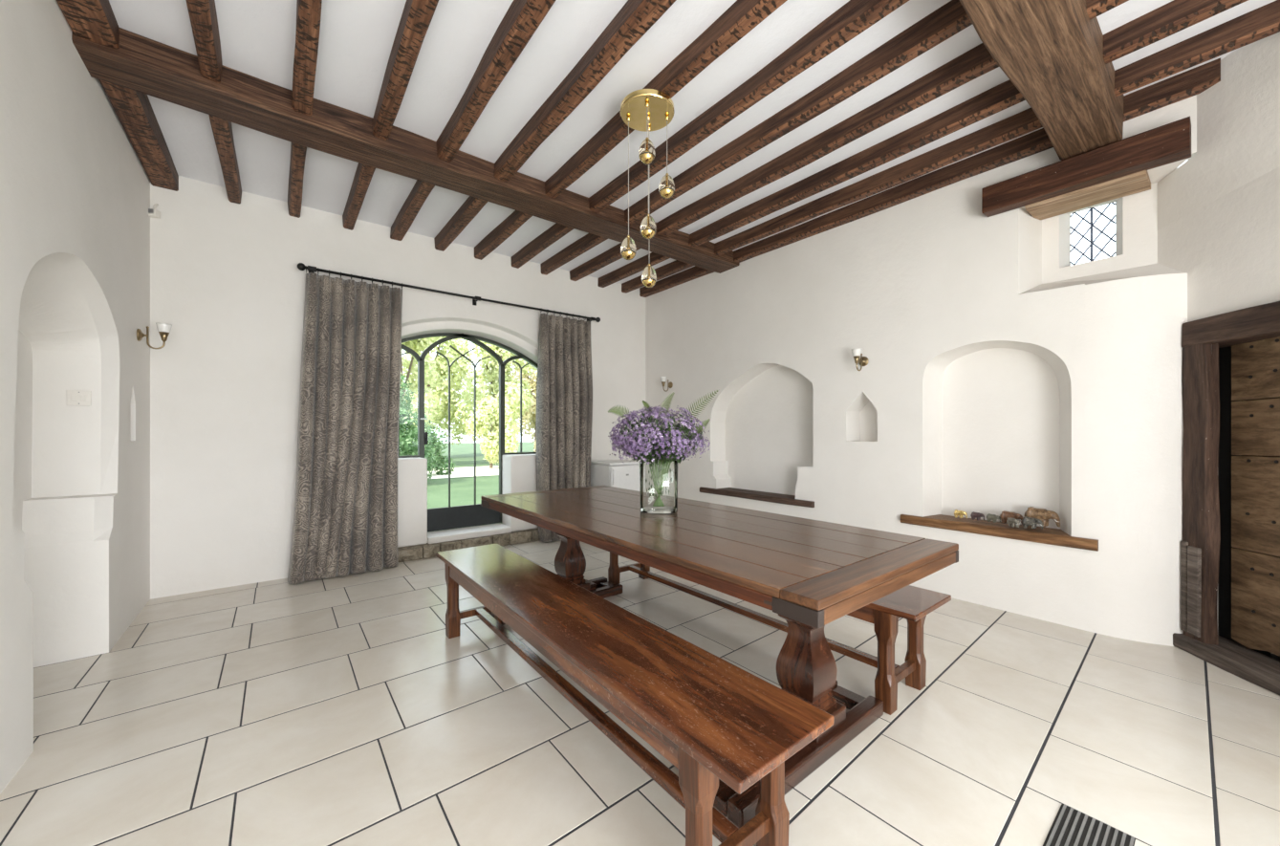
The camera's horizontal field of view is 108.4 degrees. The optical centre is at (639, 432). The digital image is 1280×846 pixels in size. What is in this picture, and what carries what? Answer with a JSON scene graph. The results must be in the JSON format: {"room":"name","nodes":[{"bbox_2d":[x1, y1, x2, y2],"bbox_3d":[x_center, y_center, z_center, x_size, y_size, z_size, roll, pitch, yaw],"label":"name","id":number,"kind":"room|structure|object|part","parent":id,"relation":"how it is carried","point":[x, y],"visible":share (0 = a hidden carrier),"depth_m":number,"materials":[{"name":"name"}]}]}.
{"room":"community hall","nodes":[
{"label":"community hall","id":0,"kind":"room"},
{"bbox_2d":[0,0,150,794],"bbox_3d":[-1.611,-0.360,0.579,0.312,3.220,7.100,0,0,-38],"label":"wall","id":1,"kind":"structure","parent":0,"point":[75,188],"depth_m":2.48,"materials":[{"name":"paint"}]},
{"bbox_2d":[66,390,91,406],"bbox_3d":[-3.206,-0.195,2.639,0.092,0.088,0.014,0,0,-38],"label":"wall switch","id":2,"kind":"object","parent":1,"relation":"attached to","point":[83,398],"visible":1,"depth_m":2.64,"materials":[{"name":"white plastic"}]},
{"bbox_2d":[136,322,172,348],"bbox_3d":[-3.366,-0.666,3.207,0.164,0.182,0.083,0,0,-38],"label":"wall light","id":3,"kind":"object","parent":1,"relation":"attached to","point":[163,329],"visible":1,"depth_m":3.20,"materials":[{"name":"gold metal"}]},
{"bbox_3d":[-3.369,-0.653,3.204,0.102,0.156,0.015,0,0,-38],"label":"arm","id":4,"kind":"part","parent":3,"relation":"part of","materials":[{"name":"gold metal"}]},
{"bbox_3d":[-3.332,-0.724,3.233,0.080,0.067,0.080,0,0,-38],"label":"lamp shade","id":5,"kind":"part","parent":3,"relation":"part of","materials":[{"name":"white glass"}]},
{"bbox_2d":[148,203,160,218],"bbox_3d":[-3.630,-1.663,3.448,0.060,0.116,0.078,0,0,-13],"label":"sensor","id":6,"kind":"object","parent":1,"relation":"attached to","point":[153,212],"visible":0.79,"depth_m":3.43,"materials":[{"name":"white plastic"}]},
{"bbox_2d":[150,175,645,599],"bbox_3d":[-1.923,-0.360,5.084,4.795,3.220,0.425,0,0,-38],"label":"wall","id":7,"kind":"structure","parent":0,"point":[225,379],"depth_m":3.86,"materials":[{"name":"paint"}]},
{"bbox_2d":[297,262,600,322],"bbox_3d":[-1.728,-1.396,4.880,3.050,0.082,0.145,0,0,-38],"label":"curtain rod","id":8,"kind":"object","parent":7,"relation":"attached to","point":[300,266],"visible":0.98,"depth_m":4.56,"materials":[{"name":"black metal"}]},
{"bbox_2d":[287,272,402,584],"bbox_3d":[-2.584,-0.058,4.106,0.875,2.594,0.298,0,0,-38],"label":"curtain","id":9,"kind":"object","parent":8,"relation":"hanging from","point":[345,516],"visible":1,"depth_m":4.04,"materials":[{"name":"grey fabric"}]},
{"bbox_2d":[535,313,592,542],"bbox_3d":[-0.863,-0.059,5.457,0.708,2.594,0.275,0,0,-38],"label":"curtain","id":10,"kind":"object","parent":8,"relation":"hanging from","point":[564,382],"visible":0.77,"depth_m":5.36,"materials":[{"name":"grey fabric"}]},
{"bbox_2d":[398,332,537,531],"bbox_3d":[-1.943,-0.018,5.138,1.880,2.155,0.115,0,0,-38],"label":"glazed door","id":11,"kind":"structure","parent":7,"relation":"in","point":[448,517],"depth_m":5.11,"materials":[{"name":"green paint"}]},
{"bbox_3d":[-2.503,0.255,4.734,0.480,0.022,0.050,0,0,-38],"label":"sill rail","id":12,"kind":"part","parent":11,"relation":"part of","materials":[{"name":"green paint"}]},
{"bbox_3d":[-2.252,0.065,4.864,0.030,0.130,0.065,0,0,-38],"label":"door handle","id":13,"kind":"part","parent":11,"relation":"part of","materials":[{"name":"black metal"}]},
{"bbox_3d":[-1.968,0.940,5.153,0.838,0.240,0.045,0,0,-38],"label":"kick panel","id":14,"kind":"part","parent":11,"relation":"part of","materials":[{"name":"metal"}]},
{"bbox_3d":[-1.960,-0.931,5.160,1.875,0.318,0.050,0,0,-38],"label":"frame","id":15,"kind":"part","parent":11,"relation":"part of","materials":[{"name":"green paint"}]},
{"bbox_3d":[-1.425,0.255,5.579,0.502,0.022,0.050,0,0,-38],"label":"sill rail","id":16,"kind":"part","parent":11,"relation":"part of","materials":[{"name":"green paint"}]},
{"bbox_2d":[0,540,1279,845],"bbox_3d":[0.365,1.310,2.249,5.650,0.120,7.739,0,0,-38],"label":"floor","id":17,"kind":"structure","parent":0,"point":[336,710],"depth_m":1.88,"materials":[{"name":"tile"}]},
{"bbox_2d":[397,528,539,562],"bbox_3d":[-1.829,1.186,5.005,2.014,0.127,0.345,0,0,-38],"label":"plinth","id":18,"kind":"object","parent":17,"relation":"on","point":[425,551],"visible":0.45,"depth_m":4.80,"materials":[{"name":"stone"}]},
{"bbox_2d":[427,522,511,543],"bbox_3d":[-1.876,1.095,5.022,0.872,0.064,0.320,0,0,-38],"label":"threshold","id":19,"kind":"object","parent":18,"relation":"on","point":[445,535],"visible":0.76,"depth_m":4.93,"materials":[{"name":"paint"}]},
{"bbox_2d":[590,459,645,492],"bbox_3d":[-0.280,0.806,5.675,0.510,0.888,0.551,0,0,-38],"label":"cabinet","id":20,"kind":"object","parent":17,"relation":"on","point":[616,473],"visible":0.44,"depth_m":5.49,"materials":[{"name":"white wood"}]},
{"bbox_2d":[590,459,639,465],"bbox_3d":[-0.299,0.375,5.699,0.510,0.026,0.490,0,0,-38],"label":"countertop","id":21,"kind":"structure","parent":20,"relation":"on","point":[611,462],"depth_m":5.55,"materials":[{"name":"white ceramic"}]},
{"bbox_3d":[-0.143,0.797,5.501,0.500,0.806,0.040,0,0,-38],"label":"door","id":22,"kind":"part","parent":20,"relation":"part of","materials":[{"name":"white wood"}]},
{"bbox_2d":[435,543,833,845],"bbox_3d":[-0.391,1.012,2.117,0.399,0.475,2.485,0,0,-38],"label":"bench","id":23,"kind":"object","parent":17,"relation":"on","point":[712,719],"visible":1,"depth_m":1.46,"materials":[{"name":"brown wood"}]},
{"bbox_3d":[-1.148,1.026,2.835,0.076,0.448,0.076,0,0,-38],"label":"leg","id":24,"kind":"part","parent":23,"relation":"part of","materials":[{"name":"brown wood"}]},
{"bbox_3d":[0.150,1.026,1.178,0.076,0.448,0.076,0,0,-38],"label":"leg","id":25,"kind":"part","parent":23,"relation":"part of","materials":[{"name":"brown wood"}]},
{"bbox_3d":[0.392,1.026,1.368,0.076,0.448,0.076,0,0,-38],"label":"leg","id":26,"kind":"part","parent":23,"relation":"part of","materials":[{"name":"brown wood"}]},
{"bbox_2d":[480,485,958,828],"bbox_3d":[0.082,0.852,2.592,1.053,0.796,2.620,0,0,-38],"label":"dining table","id":27,"kind":"object","parent":17,"relation":"on","point":[812,574],"visible":0.86,"depth_m":1.85,"materials":[{"name":"brown wood"}]},
{"bbox_3d":[-0.312,0.505,2.283,0.039,0.044,2.320,0,0,-38],"label":"apron rail","id":28,"kind":"part","parent":27,"relation":"part of","materials":[{"name":"brown wood"}]},
{"bbox_2d":[639,460,678,513],"bbox_3d":[0.107,0.309,2.612,0.220,0.290,0.128,0,0,0],"label":"vase","id":29,"kind":"object","parent":27,"relation":"on","point":[647,509],"visible":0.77,"depth_m":2.63,"materials":[{"name":"clear glass"}]},
{"bbox_2d":[607,390,718,506],"bbox_3d":[0.094,0.093,2.606,0.546,0.657,0.508,0,0,-40],"label":"flower bouquet","id":30,"kind":"object","parent":29,"relation":"in","point":[650,450],"visible":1,"depth_m":2.56,"materials":[{"name":"purple plant"}]},
{"bbox_3d":[0.879,0.506,1.579,0.985,0.046,0.039,0,0,-38],"label":"apron rail","id":31,"kind":"part","parent":27,"relation":"part of","materials":[{"name":"brown wood"}]},
{"bbox_2d":[607,552,951,715],"bbox_3d":[0.561,1.012,3.041,0.407,0.475,2.465,0,0,-38],"label":"bench","id":32,"kind":"object","parent":17,"relation":"on","point":[912,603],"visible":0.56,"depth_m":2.19,"materials":[{"name":"brown wood"}]},
{"bbox_3d":[-0.212,1.026,3.772,0.076,0.448,0.076,0,0,-38],"label":"leg","id":33,"kind":"part","parent":32,"relation":"part of","materials":[{"name":"brown wood"}]},
{"bbox_3d":[0.036,1.026,3.967,0.076,0.448,0.076,0,0,-38],"label":"leg","id":34,"kind":"part","parent":32,"relation":"part of","materials":[{"name":"brown wood"}]},
{"bbox_3d":[1.111,1.026,2.084,0.076,0.448,0.076,0,0,-38],"label":"leg","id":35,"kind":"part","parent":32,"relation":"part of","materials":[{"name":"brown wood"}]},
{"bbox_3d":[0.561,0.788,3.041,0.407,0.026,2.465,0,0,-38],"label":"seat","id":36,"kind":"part","parent":32,"relation":"part of","materials":[{"name":"brown wood"}]},
{"bbox_3d":[1.359,1.026,2.278,0.076,0.448,0.076,0,0,-38],"label":"leg","id":37,"kind":"part","parent":32,"relation":"part of","materials":[{"name":"brown wood"}]},
{"bbox_2d":[1042,803,1135,845],"bbox_3d":[1.365,1.247,1.403,0.260,0.005,0.170,0,0,-38],"label":"floor vent","id":38,"kind":"object","parent":17,"relation":"in","point":[1070,827],"visible":1,"depth_m":1.44,"materials":[{"name":"grey metal"}]},
{"bbox_2d":[108,0,1276,287],"bbox_3d":[0.351,-2.030,2.308,5.800,0.120,7.600,0,0,-38],"label":"ceiling","id":39,"kind":"structure","parent":0,"point":[257,37],"depth_m":2.63,"materials":[{"name":"paint"}]},
{"bbox_2d":[56,0,119,48],"bbox_3d":[-1.759,-1.913,1.149,0.153,0.133,2.700,0,0,-38],"label":"joist","id":40,"kind":"object","parent":39,"relation":"attached to","point":[91,20],"visible":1,"depth_m":2.09,"materials":[{"name":"brown wood"}]},
{"bbox_2d":[99,79,178,191],"bbox_3d":[-3.182,-1.914,2.967,0.148,0.132,1.395,0,0,-38],"label":"joist","id":41,"kind":"object","parent":39,"relation":"attached to","point":[134,110],"visible":0.84,"depth_m":2.88,"materials":[{"name":"brown wood"}]},
{"bbox_2d":[185,0,222,83],"bbox_3d":[-1.443,-1.918,1.397,0.096,0.125,2.700,0,0,-38],"label":"joist","id":42,"kind":"object","parent":39,"relation":"attached to","point":[203,15],"visible":1,"depth_m":2.20,"materials":[{"name":"brown wood"}]},
{"bbox_2d":[208,114,241,204],"bbox_3d":[-2.869,-1.918,3.212,0.090,0.125,1.395,0,0,-38],"label":"joist","id":43,"kind":"object","parent":39,"relation":"attached to","point":[222,129],"visible":0.83,"depth_m":3.12,"materials":[{"name":"brown wood"}]},
{"bbox_2d":[287,142,306,217],"bbox_3d":[-2.565,-1.918,3.450,0.091,0.124,1.395,0,0,-38],"label":"joist","id":44,"kind":"object","parent":39,"relation":"attached to","point":[297,151],"visible":0.8,"depth_m":3.41,"materials":[{"name":"brown wood"}]},
{"bbox_2d":[292,0,322,115],"bbox_3d":[-1.142,-1.918,1.634,0.097,0.125,2.700,0,0,-38],"label":"joist","id":45,"kind":"object","parent":39,"relation":"attached to","point":[308,11],"visible":1,"depth_m":2.27,"materials":[{"name":"brown wood"}]},
{"bbox_2d":[342,162,375,230],"bbox_3d":[-2.253,-1.918,3.694,0.092,0.124,1.395,0,0,-38],"label":"joist","id":46,"kind":"object","parent":39,"relation":"attached to","point":[363,175],"visible":0.8,"depth_m":3.64,"materials":[{"name":"brown wood"}]},
{"bbox_2d":[71,27,739,273],"bbox_3d":[-0.867,-1.896,3.729,4.765,0.168,0.338,0,0,-38],"label":"cross beam","id":47,"kind":"structure","parent":39,"relation":"attached to","point":[141,64],"depth_m":2.87,"materials":[{"name":"brown wood"}]},
{"bbox_2d":[372,0,438,140],"bbox_3d":[-0.830,-1.918,1.878,0.094,0.124,2.700,0,0,-38],"label":"joist","id":48,"kind":"object","parent":39,"relation":"attached to","point":[417,15],"visible":1,"depth_m":2.33,"materials":[{"name":"brown wood"}]},
{"bbox_2d":[390,179,434,240],"bbox_3d":[-1.944,-1.920,3.936,0.104,0.120,1.395,0,0,-38],"label":"joist","id":49,"kind":"object","parent":39,"relation":"attached to","point":[421,190],"visible":0.81,"depth_m":3.90,"materials":[{"name":"brown wood"}]},
{"bbox_2d":[433,195,487,251],"bbox_3d":[-1.629,-1.919,4.183,0.103,0.123,1.395,0,0,-38],"label":"joist","id":50,"kind":"object","parent":39,"relation":"attached to","point":[472,206],"visible":0.82,"depth_m":4.15,"materials":[{"name":"brown wood"}]},
{"bbox_2d":[435,0,555,162],"bbox_3d":[-0.523,-1.918,2.119,0.111,0.124,2.700,0,0,-38],"label":"joist","id":51,"kind":"object","parent":39,"relation":"attached to","point":[522,18],"visible":1,"depth_m":2.38,"materials":[{"name":"brown wood"}]},
{"bbox_2d":[474,210,532,260],"bbox_3d":[-1.318,-1.918,4.427,0.096,0.124,1.395,0,0,-38],"label":"joist","id":52,"kind":"object","parent":39,"relation":"attached to","point":[516,219],"visible":0.81,"depth_m":4.41,"materials":[{"name":"brown wood"}]},
{"bbox_2d":[510,223,573,268],"bbox_3d":[-0.994,-1.917,4.681,0.098,0.125,1.395,0,0,-38],"label":"joist","id":53,"kind":"object","parent":39,"relation":"attached to","point":[555,231],"visible":0.82,"depth_m":4.66,"materials":[{"name":"brown wood"}]},
{"bbox_2d":[540,233,607,275],"bbox_3d":[-0.712,-1.918,4.902,0.095,0.124,1.395,0,0,-38],"label":"joist","id":54,"kind":"object","parent":39,"relation":"attached to","point":[589,241],"visible":0.83,"depth_m":4.87,"materials":[{"name":"brown wood"}]},
{"bbox_2d":[494,0,675,182],"bbox_3d":[-0.204,-1.917,2.369,0.112,0.125,2.700,0,0,-38],"label":"joist","id":55,"kind":"object","parent":39,"relation":"attached to","point":[635,18],"visible":1,"depth_m":2.45,"materials":[{"name":"brown wood"}]},
{"bbox_2d":[569,242,639,281],"bbox_3d":[-0.405,-1.919,5.143,0.098,0.121,1.395,0,0,-38],"label":"joist","id":56,"kind":"object","parent":39,"relation":"attached to","point":[613,254],"visible":0.71,"depth_m":5.18,"materials":[{"name":"brown wood"}]},
{"bbox_2d":[597,252,669,287],"bbox_3d":[-0.083,-1.918,5.395,0.091,0.124,1.395,0,0,-38],"label":"joist","id":57,"kind":"object","parent":39,"relation":"attached to","point":[639,265],"visible":0.82,"depth_m":5.38,"materials":[{"name":"brown wood"}]},
{"bbox_2d":[621,260,693,293],"bbox_3d":[0.208,-1.918,5.623,0.095,0.125,1.395,0,0,-38],"label":"joist","id":58,"kind":"object","parent":39,"relation":"attached to","point":[674,267],"visible":0.65,"depth_m":5.50,"materials":[{"name":"brown wood"}]},
{"bbox_2d":[544,0,787,197],"bbox_3d":[0.106,-1.919,2.611,0.098,0.122,2.700,0,0,-38],"label":"joist","id":59,"kind":"object","parent":39,"relation":"attached to","point":[742,16],"visible":0.83,"depth_m":2.41,"materials":[{"name":"brown wood"}]},
{"bbox_2d":[620,88,674,287],"bbox_3d":[0.041,-1.361,2.648,0.312,0.995,0.312,0,0,-38],"label":"pendant light","id":60,"kind":"object","parent":59,"relation":"hanging from","point":[645,110],"visible":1,"depth_m":2.63,"materials":[{"name":"gold metal"}]},
{"bbox_3d":[0.041,-1.839,2.648,0.312,0.037,0.312,0,0,-38],"label":"ceiling plate","id":61,"kind":"part","parent":60,"relation":"part of","materials":[{"name":"gold metal"}]},
{"bbox_2d":[639,265,714,297],"bbox_3d":[0.458,-1.919,5.819,0.109,0.121,1.395,0,0,-38],"label":"joist","id":62,"kind":"object","parent":39,"relation":"attached to","point":[694,272],"visible":0.77,"depth_m":5.78,"materials":[{"name":"brown wood"}]},
{"bbox_2d":[588,0,909,213],"bbox_3d":[0.429,-1.918,2.865,0.110,0.123,2.700,0,0,-38],"label":"joist","id":63,"kind":"object","parent":39,"relation":"attached to","point":[853,18],"visible":0.95,"depth_m":2.51,"materials":[{"name":"brown wood"}]},
{"bbox_2d":[624,0,972,224],"bbox_3d":[0.713,-1.918,3.087,0.104,0.124,2.700,0,0,-38],"label":"joist","id":64,"kind":"object","parent":39,"relation":"attached to","point":[951,18],"visible":0.94,"depth_m":2.61,"materials":[{"name":"brown wood"}]},
{"bbox_2d":[656,43,998,237],"bbox_3d":[1.020,-1.918,3.327,0.108,0.125,2.700,0,0,-38],"label":"joist","id":65,"kind":"object","parent":39,"relation":"attached to","point":[977,61],"visible":0.92,"depth_m":2.91,"materials":[{"name":"brown wood"}]},
{"bbox_2d":[688,79,1025,247],"bbox_3d":[1.341,-1.917,3.579,0.110,0.125,2.700,0,0,-38],"label":"joist","id":66,"kind":"object","parent":39,"relation":"attached to","point":[1004,96],"visible":0.94,"depth_m":3.18,"materials":[{"name":"brown wood"}]},
{"bbox_2d":[714,107,1042,256],"bbox_3d":[1.632,-1.917,3.807,0.096,0.126,2.700,0,0,-38],"label":"joist","id":67,"kind":"object","parent":39,"relation":"attached to","point":[1023,122],"visible":0.95,"depth_m":3.42,"materials":[{"name":"brown wood"}]},
{"bbox_2d":[733,128,1053,262],"bbox_3d":[1.880,-1.918,4.002,0.109,0.124,2.700,0,0,-38],"label":"joist","id":68,"kind":"object","parent":39,"relation":"attached to","point":[1036,141],"visible":0.93,"depth_m":3.63,"materials":[{"name":"brown wood"}]},
{"bbox_2d":[959,0,1124,160],"bbox_3d":[0.917,-1.837,1.380,4.655,0.285,0.299,0,0,-38],"label":"beam","id":69,"kind":"structure","parent":39,"relation":"attached to","point":[1051,51],"depth_m":2.15,"materials":[{"name":"brown wood"}]},
{"bbox_2d":[1086,0,1128,20],"bbox_3d":[2.424,-1.919,1.537,0.104,0.121,1.372,0,0,-38],"label":"joist","id":70,"kind":"object","parent":39,"relation":"attached to","point":[1095,8],"visible":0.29,"depth_m":2.02,"materials":[{"name":"brown wood"}]},
{"bbox_2d":[1123,57,1220,121],"bbox_3d":[2.979,-1.919,2.606,0.104,0.122,0.372,0,0,-38],"label":"joist","id":71,"kind":"object","parent":39,"relation":"attached to","point":[1194,81],"visible":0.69,"depth_m":2.57,"materials":[{"name":"brown wood"}]},
{"bbox_2d":[1103,0,1248,64],"bbox_3d":[2.635,-1.919,1.933,0.103,0.122,1.007,0,0,-38],"label":"joist","id":72,"kind":"object","parent":39,"relation":"attached to","point":[1174,16],"visible":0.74,"depth_m":2.15,"materials":[{"name":"brown wood"}]},
{"bbox_2d":[1114,0,1279,96],"bbox_3d":[2.821,-1.918,2.285,0.094,0.124,0.682,0,0,-38],"label":"joist","id":73,"kind":"object","parent":39,"relation":"attached to","point":[1262,22],"visible":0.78,"depth_m":2.28,"materials":[{"name":"brown wood"}]},
{"bbox_2d":[645,31,1279,646],"bbox_3d":[1.741,-0.360,4.319,0.870,3.220,5.349,0,0,-38],"label":"wall","id":74,"kind":"structure","parent":0,"point":[1001,374],"depth_m":3.41,"materials":[{"name":"paint"}]},
{"bbox_2d":[660,376,672,391],"bbox_3d":[0.332,-0.611,5.926,0.164,0.182,0.083,0,0,-38],"label":"wall light","id":75,"kind":"object","parent":74,"relation":"attached to","point":[662,379],"visible":1,"depth_m":5.90,"materials":[{"name":"gold metal"}]},
{"bbox_2d":[699,486,814,507],"bbox_3d":[1.272,0.688,5.017,0.282,0.060,1.481,0,0,-38],"label":"niche shelf","id":76,"kind":"object","parent":74,"relation":"attached to","point":[779,498],"visible":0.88,"depth_m":4.89,"materials":[{"name":"brown wood"}]},
{"bbox_2d":[851,348,868,370],"bbox_3d":[1.877,-0.613,3.954,0.164,0.182,0.083,0,0,-38],"label":"wall light","id":77,"kind":"object","parent":74,"relation":"attached to","point":[856,353],"visible":1,"depth_m":3.93,"materials":[{"name":"gold metal"}]},
{"bbox_3d":[1.843,-0.670,3.928,0.080,0.067,0.080,0,0,-38],"label":"lamp shade","id":78,"kind":"part","parent":77,"relation":"part of","materials":[{"name":"white glass"}]},
{"bbox_3d":[1.879,-0.600,3.957,0.102,0.156,0.015,0,0,-38],"label":"arm","id":79,"kind":"part","parent":77,"relation":"part of","materials":[{"name":"gold metal"}]},
{"bbox_2d":[900,514,1098,551],"bbox_3d":[2.569,0.702,3.374,0.279,0.069,1.143,0,0,-38],"label":"niche shelf","id":80,"kind":"object","parent":74,"relation":"attached to","point":[1048,535],"visible":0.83,"depth_m":3.23,"materials":[{"name":"brown wood"}]},
{"bbox_2d":[954,509,968,518],"bbox_3d":[2.447,0.627,3.524,0.045,0.059,0.091,0,0,-38],"label":"elephant figurine","id":81,"kind":"object","parent":80,"relation":"on","point":[957,512],"visible":1,"depth_m":3.51,"materials":[{"name":"gold metal"}]},
{"bbox_2d":[970,511,984,520],"bbox_3d":[2.515,0.627,3.438,0.045,0.059,0.091,0,0,-38],"label":"elephant figurine","id":82,"kind":"object","parent":80,"relation":"on","point":[978,515],"visible":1,"depth_m":3.43,"materials":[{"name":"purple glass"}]},
{"bbox_2d":[986,513,1001,522],"bbox_3d":[2.569,0.627,3.353,0.045,0.059,0.091,0,0,-38],"label":"elephant figurine","id":83,"kind":"object","parent":80,"relation":"on","point":[993,517],"visible":1,"depth_m":3.34,"materials":[{"name":"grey stone"}]},
{"bbox_2d":[999,510,1022,524],"bbox_3d":[2.634,0.609,3.270,0.067,0.088,0.136,0,0,-38],"label":"elephant figurine","id":84,"kind":"object","parent":80,"relation":"on","point":[1005,514],"visible":0.68,"depth_m":3.27,"materials":[{"name":"red wood"}]},
{"bbox_2d":[1007,517,1019,527],"bbox_3d":[2.588,0.627,3.194,0.045,0.059,0.091,0,0,7],"label":"elephant figurine","id":85,"kind":"object","parent":80,"relation":"on","point":[1011,521],"visible":1,"depth_m":3.19,"materials":[{"name":"grey stone"}]},
{"bbox_2d":[1021,516,1043,529],"bbox_3d":[2.658,0.616,3.126,0.058,0.076,0.117,0,0,-38],"label":"elephant figurine","id":86,"kind":"object","parent":80,"relation":"on","point":[1026,521],"visible":1,"depth_m":3.11,"materials":[{"name":"black stone"}]},
{"bbox_2d":[1024,506,1060,527],"bbox_3d":[2.762,0.586,3.171,0.094,0.124,0.191,0,0,-38],"label":"elephant figurine","id":87,"kind":"object","parent":80,"relation":"on","point":[1043,514],"visible":0.72,"depth_m":3.14,"materials":[{"name":"brown wood"}]},
{"bbox_2d":[981,116,1191,216],"bbox_3d":[2.720,-1.611,2.888,0.148,0.178,0.930,0,0,-38],"label":"bearer","id":88,"kind":"object","parent":74,"relation":"attached to","point":[1170,142],"visible":1,"depth_m":2.78,"materials":[{"name":"brown wood"}]},
{"bbox_2d":[1024,170,1150,219],"bbox_3d":[2.897,-1.530,3.000,0.324,0.041,0.550,0,0,-38],"label":"lintel","id":89,"kind":"object","parent":74,"relation":"attached to","point":[1138,182],"visible":0.83,"depth_m":2.96,"materials":[{"name":"brown wood"}]},
{"bbox_2d":[1069,202,1115,264],"bbox_3d":[3.141,-1.375,3.208,0.034,0.410,0.245,0,0,-38],"label":"window","id":90,"kind":"structure","parent":74,"relation":"in","point":[1092,224],"depth_m":3.20,"materials":[{"name":"black metal"}]},
{"bbox_2d":[1157,151,1279,660],"bbox_3d":[3.143,-0.360,1.063,0.500,3.220,3.604,0,0,10],"label":"wall","id":91,"kind":"structure","parent":0,"point":[1228,248],"depth_m":2.45,"materials":[{"name":"paint"}]},
{"bbox_2d":[1172,301,1279,694],"bbox_3d":[3.175,0.308,2.002,0.372,1.894,1.455,0,0,10],"label":"door","id":92,"kind":"structure","parent":91,"relation":"in","point":[1230,543],"depth_m":2.54,"materials":[{"name":"brown wood"}]},
{"bbox_3d":[3.171,0.347,2.612,0.072,1.685,0.142,0,0,10],"label":"frame post","id":93,"kind":"part","parent":92,"relation":"part of","materials":[{"name":"brown wood"}]},
{"label":"outside","id":94,"kind":"structure","parent":0,"visible":0},
{"bbox_2d":[427,441,534,532],"bbox_3d":[-7.284,1.390,13.349,85.000,0.001,90.000,0,0,-38],"label":"lawn","id":95,"kind":"structure","parent":94,"point":[462,488],"depth_m":12.55,"materials":[{"name":"green plant"}]},
{"bbox_2d":[399,374,436,480],"bbox_3d":[-6.487,-0.056,11.879,2.330,3.023,2.079,0,0,13],"label":"shrub","id":96,"kind":"object","parent":95,"relation":"on","point":[405,421],"visible":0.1,"depth_m":11.82,"materials":[{"name":"green plant"}]},
{"bbox_2d":[400,336,441,432],"bbox_3d":[-9.272,-2.933,17.391,3.531,8.655,3.621,0,0,-31],"label":"tree","id":97,"kind":"object","parent":95,"relation":"on","point":[417,345],"visible":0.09,"depth_m":18.23,"materials":[{"name":"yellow plant"}]},
{"bbox_2d":[399,419,455,475],"bbox_3d":[-7.044,0.522,14.567,2.110,1.849,1.470,0,0,-6],"label":"shrub","id":98,"kind":"object","parent":95,"relation":"on","point":[433,438],"visible":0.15,"depth_m":14.74,"materials":[{"name":"green plant"}]},
{"bbox_2d":[402,336,477,445],"bbox_3d":[-11.070,-3.843,25.073,4.079,10.478,4.961,0,0,33],"label":"tree","id":99,"kind":"object","parent":95,"relation":"on","point":[436,410],"visible":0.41,"depth_m":25.13,"materials":[{"name":"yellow plant"}]},
{"bbox_2d":[464,394,520,468],"bbox_3d":[-5.583,-0.021,17.484,1.857,2.828,1.577,0,0,-38],"label":"tree","id":100,"kind":"object","parent":95,"relation":"on","point":[488,416],"visible":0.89,"depth_m":17.30,"materials":[{"name":"yellow plant"}]},
{"bbox_2d":[459,340,537,461],"bbox_3d":[-6.256,-3.076,21.236,3.368,8.942,3.431,0,0,-38],"label":"tree","id":101,"kind":"object","parent":95,"relation":"on","point":[489,375],"visible":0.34,"depth_m":20.85,"materials":[{"name":"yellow plant"}]},
{"bbox_2d":[508,365,537,452],"bbox_3d":[-6.295,-4.656,28.297,4.811,12.104,4.706,0,0,11],"label":"tree","id":102,"kind":"object","parent":95,"relation":"on","point":[529,416],"visible":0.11,"depth_m":28.25,"materials":[{"name":"green plant"}]},
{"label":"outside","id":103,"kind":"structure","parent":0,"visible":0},
{"bbox_2d":[427,465,498,478],"bbox_3d":[-6.242,1.378,16.071,34.000,0.001,4.000,0,0,-38],"label":"garden path","id":104,"kind":"structure","parent":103,"point":[480,470],"depth_m":15.66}
]}

